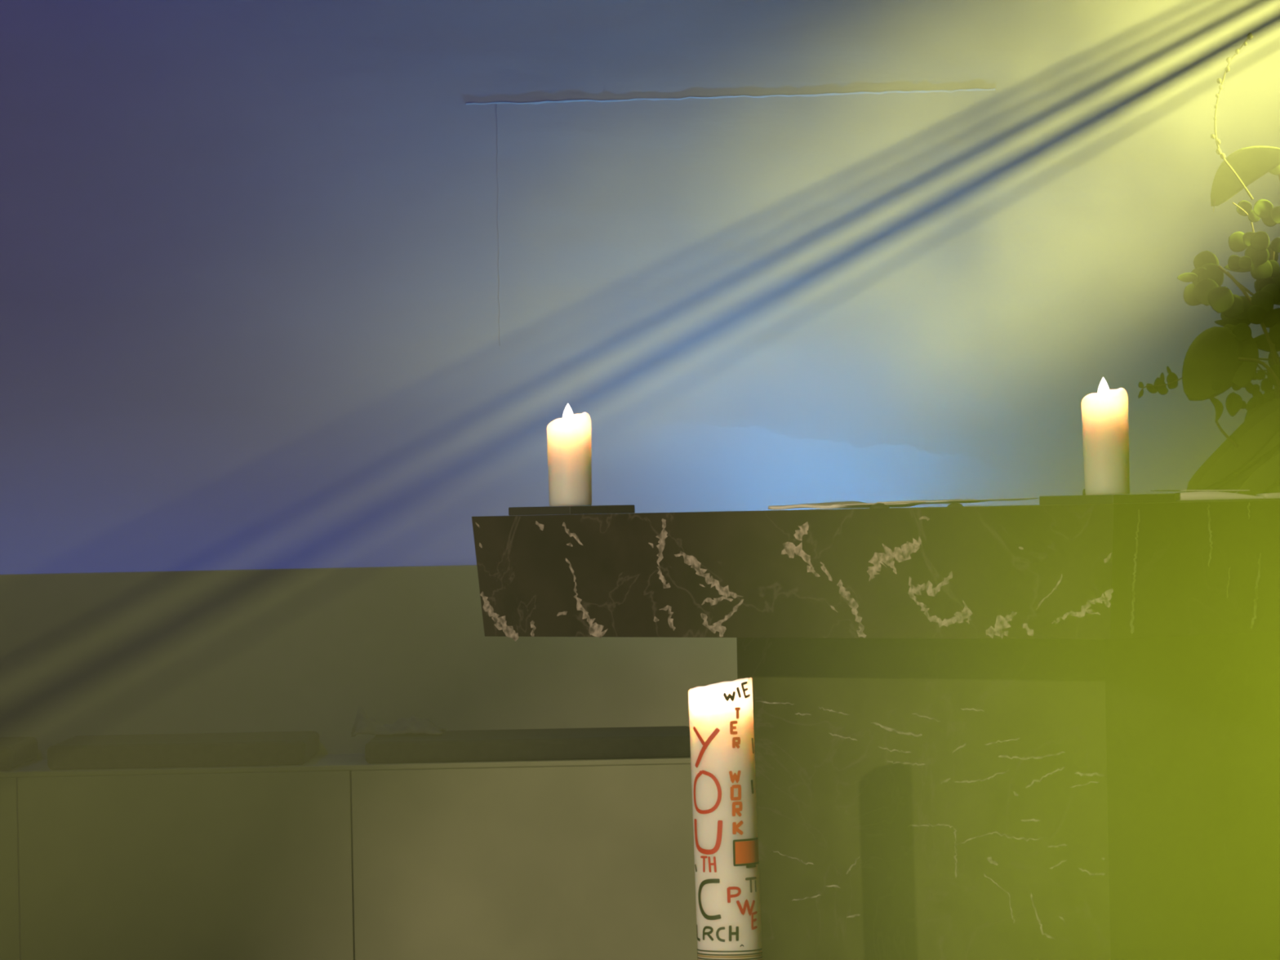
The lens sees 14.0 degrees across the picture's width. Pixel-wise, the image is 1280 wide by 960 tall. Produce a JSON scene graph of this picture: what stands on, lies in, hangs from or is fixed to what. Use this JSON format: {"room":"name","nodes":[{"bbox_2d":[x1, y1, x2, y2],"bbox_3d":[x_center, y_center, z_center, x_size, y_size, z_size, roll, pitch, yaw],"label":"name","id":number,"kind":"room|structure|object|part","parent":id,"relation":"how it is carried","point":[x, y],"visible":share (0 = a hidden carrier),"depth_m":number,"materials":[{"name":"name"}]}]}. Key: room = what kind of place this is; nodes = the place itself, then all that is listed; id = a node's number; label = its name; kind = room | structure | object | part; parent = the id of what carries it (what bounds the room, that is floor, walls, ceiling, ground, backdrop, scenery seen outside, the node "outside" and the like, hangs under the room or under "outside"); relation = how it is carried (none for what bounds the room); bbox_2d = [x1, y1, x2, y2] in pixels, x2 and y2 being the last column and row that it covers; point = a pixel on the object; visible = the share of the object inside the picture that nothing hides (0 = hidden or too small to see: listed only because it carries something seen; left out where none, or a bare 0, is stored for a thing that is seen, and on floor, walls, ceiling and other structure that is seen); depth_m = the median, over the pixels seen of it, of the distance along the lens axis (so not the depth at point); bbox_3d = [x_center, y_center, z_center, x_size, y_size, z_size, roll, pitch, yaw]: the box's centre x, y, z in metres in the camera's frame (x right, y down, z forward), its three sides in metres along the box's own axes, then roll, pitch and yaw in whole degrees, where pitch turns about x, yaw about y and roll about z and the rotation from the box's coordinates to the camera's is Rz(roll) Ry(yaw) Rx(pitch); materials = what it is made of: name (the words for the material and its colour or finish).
{"room":"church","nodes":[
{"label":"church","id":0,"kind":"room"},
{"bbox_2d":[0,0,1279,574],"bbox_3d":[-0.026,-1.278,11.483,10.000,4.600,0.150,-1,0,0],"label":"wall","id":1,"kind":"structure","parent":0,"point":[249,311],"depth_m":11.40,"materials":[{"name":"paint"}]},
{"bbox_2d":[495,103,500,346],"bbox_3d":[-0.311,-0.559,11.403,0.007,0.533,0.001,-1,0,0],"label":"trim","id":2,"kind":"structure","parent":1,"relation":"attached to","point":[496,104],"depth_m":11.40,"materials":[{"name":"paint"}]},
{"bbox_2d":[466,88,995,105],"bbox_3d":[0.199,-0.839,11.402,1.160,0.015,0.005,-1,0,0],"label":"trim","id":3,"kind":"structure","parent":1,"relation":"attached to","point":[993,89],"depth_m":11.40,"materials":[{"name":"paint"}]},
{"bbox_2d":[578,346,1091,513],"bbox_3d":[0.434,-0.111,11.398,1.144,0.462,0.007,-1,0,0],"label":"trim","id":4,"kind":"structure","parent":1,"relation":"attached to","point":[696,430],"depth_m":11.40,"materials":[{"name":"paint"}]},
{"bbox_3d":[0.021,1.023,3.194,10.000,0.100,16.400,-1,0,0],"label":"floor","id":5,"kind":"structure","parent":0,"visible":0},
{"bbox_2d":[0,564,737,959],"bbox_3d":[-1.146,0.617,10.767,3.683,0.846,0.540,-1,0,0],"label":"bench","id":6,"kind":"object","parent":5,"relation":"on","point":[336,855],"visible":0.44,"depth_m":10.50,"materials":[{"name":"beige wood"}]},
{"bbox_3d":[-1.588,0.827,10.506,0.670,0.441,0.020,-1,0,0],"label":"panel","id":7,"kind":"part","parent":6,"relation":"part of","materials":[{"name":"grey wood"}]},
{"bbox_2d":[0,737,37,771],"bbox_3d":[-1.558,0.570,10.750,0.578,0.050,0.475,-1,0,0],"label":"seat cushion","id":8,"kind":"object","parent":6,"relation":"on","point":[15,752],"visible":1,"depth_m":10.68,"materials":[{"name":"fabric"}]},
{"bbox_2d":[47,731,319,769],"bbox_3d":[-0.936,0.557,10.750,0.523,0.050,0.475,-1,0,0],"label":"seat cushion","id":9,"kind":"object","parent":6,"relation":"on","point":[277,748],"visible":1,"depth_m":10.51,"materials":[{"name":"fabric"}]},
{"bbox_3d":[-0.915,0.814,10.506,0.670,0.441,0.020,-1,0,0],"label":"panel","id":10,"kind":"part","parent":6,"relation":"part of","materials":[{"name":"beige wood"}]},
{"bbox_3d":[-1.147,0.593,10.747,3.683,0.012,0.500,-1,0,0],"label":"seat","id":11,"kind":"part","parent":6,"relation":"part of","materials":[{"name":"beige wood"}]},
{"bbox_3d":[-0.228,0.800,10.506,0.700,0.441,0.020,-1,0,0],"label":"panel","id":12,"kind":"part","parent":6,"relation":"part of","materials":[{"name":"beige wood"}]},
{"bbox_2d":[364,725,690,763],"bbox_3d":[-0.223,0.546,10.749,0.666,0.044,0.475,-1,0,0],"label":"seat cushion","id":13,"kind":"object","parent":6,"relation":"on","point":[639,742],"visible":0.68,"depth_m":10.51,"materials":[{"name":"fabric"}]},
{"bbox_2d":[351,706,445,737],"bbox_3d":[-0.503,0.499,10.817,0.196,0.058,0.203,-1,0,0],"label":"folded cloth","id":14,"kind":"object","parent":13,"relation":"on","point":[363,724],"visible":1,"depth_m":10.75,"materials":[{"name":"fabric"}]},
{"bbox_2d":[471,500,1279,959],"bbox_3d":[0.719,0.516,8.688,1.400,0.950,1.402,-1,0,-44],"label":"altar","id":15,"kind":"object","parent":5,"relation":"on","point":[1035,731],"visible":1,"depth_m":8.27,"materials":[{"name":"stone"}]},
{"bbox_2d":[508,504,635,515],"bbox_3d":[-0.114,0.050,8.700,0.150,0.014,0.150,-1,0,-44],"label":"plate","id":16,"kind":"object","parent":15,"relation":"on","point":[628,508],"visible":0.98,"depth_m":8.65,"materials":[{"name":"stone"}]},
{"bbox_2d":[546,412,591,506],"bbox_3d":[-0.118,-0.042,8.700,0.074,0.171,0.074,-1,0,0],"label":"pillar candle","id":17,"kind":"object","parent":16,"relation":"on","point":[568,438],"visible":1,"depth_m":8.67,"materials":[{"name":"wax"}]},
{"bbox_2d":[768,499,925,509],"bbox_3d":[0.331,0.040,8.319,0.210,0.011,0.148,-1,0,-44],"label":"paper sheet","id":18,"kind":"object","parent":15,"relation":"on","point":[836,504],"visible":0.83,"depth_m":8.27,"materials":[{"name":"white paper"}]},
{"bbox_2d":[869,502,888,508],"bbox_3d":[0.370,0.040,8.053,0.031,0.008,0.031,-1,0,0],"label":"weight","id":19,"kind":"object","parent":15,"relation":"on","point":[879,505],"visible":1,"depth_m":8.04,"materials":[{"name":"metal"}]},
{"bbox_2d":[831,501,985,505],"bbox_3d":[0.428,0.037,8.248,0.148,0.003,0.210,-1,0,43],"label":"paper sheet","id":20,"kind":"object","parent":15,"relation":"on","point":[959,502],"visible":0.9,"depth_m":8.19,"materials":[{"name":"white paper"}]},
{"bbox_2d":[946,502,963,506],"bbox_3d":[0.481,0.038,7.941,0.025,0.007,0.025,-1,0,0],"label":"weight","id":21,"kind":"object","parent":15,"relation":"on","point":[953,504],"visible":1,"depth_m":7.93,"materials":[{"name":"metal"}]},
{"bbox_2d":[876,497,1037,502],"bbox_3d":[0.499,0.032,8.190,0.210,0.003,0.148,-1,0,-42],"label":"paper sheet","id":22,"kind":"object","parent":15,"relation":"on","point":[1017,499],"visible":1,"depth_m":8.15,"materials":[{"name":"white paper"}]},
{"bbox_2d":[1039,488,1175,505],"bbox_3d":[0.724,0.025,8.070,0.150,0.024,0.150,-1,0,-44],"label":"plate","id":23,"kind":"object","parent":15,"relation":"on","point":[1134,498],"visible":0.97,"depth_m":8.02,"materials":[{"name":"stone"}]},
{"bbox_2d":[1081,387,1129,495],"bbox_3d":[0.722,-0.068,8.070,0.072,0.182,0.072,-2,0,0],"label":"pillar candle","id":24,"kind":"object","parent":23,"relation":"on","point":[1104,415],"visible":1,"depth_m":8.04,"materials":[{"name":"wax"}]},
{"bbox_2d":[1150,489,1279,502],"bbox_3d":[0.966,0.024,8.359,0.330,0.020,0.300,-1,0,3],"label":"open book","id":25,"kind":"object","parent":15,"relation":"on","point":[1202,495],"visible":0.7,"depth_m":8.22,"materials":[{"name":"paper"}]},
{"bbox_2d":[1137,32,1279,499],"bbox_3d":[1.197,0.069,9.950,0.488,1.840,0.260,-1,0,0],"label":"leafy plant","id":26,"kind":"object","parent":5,"relation":"on","point":[1220,358],"visible":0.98,"depth_m":9.92,"materials":[{"name":"green plant"}]},
{"bbox_3d":[1.131,-0.690,9.934,0.073,0.315,0.005,-1,0,0],"label":"spray stem","id":27,"kind":"part","parent":26,"relation":"part of","materials":[{"name":"green plant"}]},
{"bbox_3d":[1.216,-0.127,9.921,0.189,0.547,0.010,-1,0,0],"label":"stem","id":28,"kind":"part","parent":26,"relation":"part of","materials":[{"name":"green plant"}]},
{"bbox_3d":[1.226,-0.039,9.900,0.169,0.392,0.010,-1,0,0],"label":"stem","id":29,"kind":"part","parent":26,"relation":"part of","materials":[{"name":"green plant"}]},
{"bbox_3d":[1.257,-0.153,9.951,0.104,0.580,0.012,-1,0,0],"label":"stem","id":30,"kind":"part","parent":26,"relation":"part of","materials":[{"name":"green plant"}]},
{"bbox_3d":[0.139,0.878,7.845,0.280,0.238,0.280,-1,0,0],"label":"candle stand","id":31,"kind":"object","parent":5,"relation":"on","visible":0},
{"bbox_2d":[688,677,762,959],"bbox_3d":[0.129,0.528,7.847,0.104,0.460,0.098,-1,0,-3],"label":"candle","id":32,"kind":"object","parent":31,"relation":"on","point":[722,730],"visible":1,"depth_m":7.81,"materials":[{"name":"wax"}]}
]}

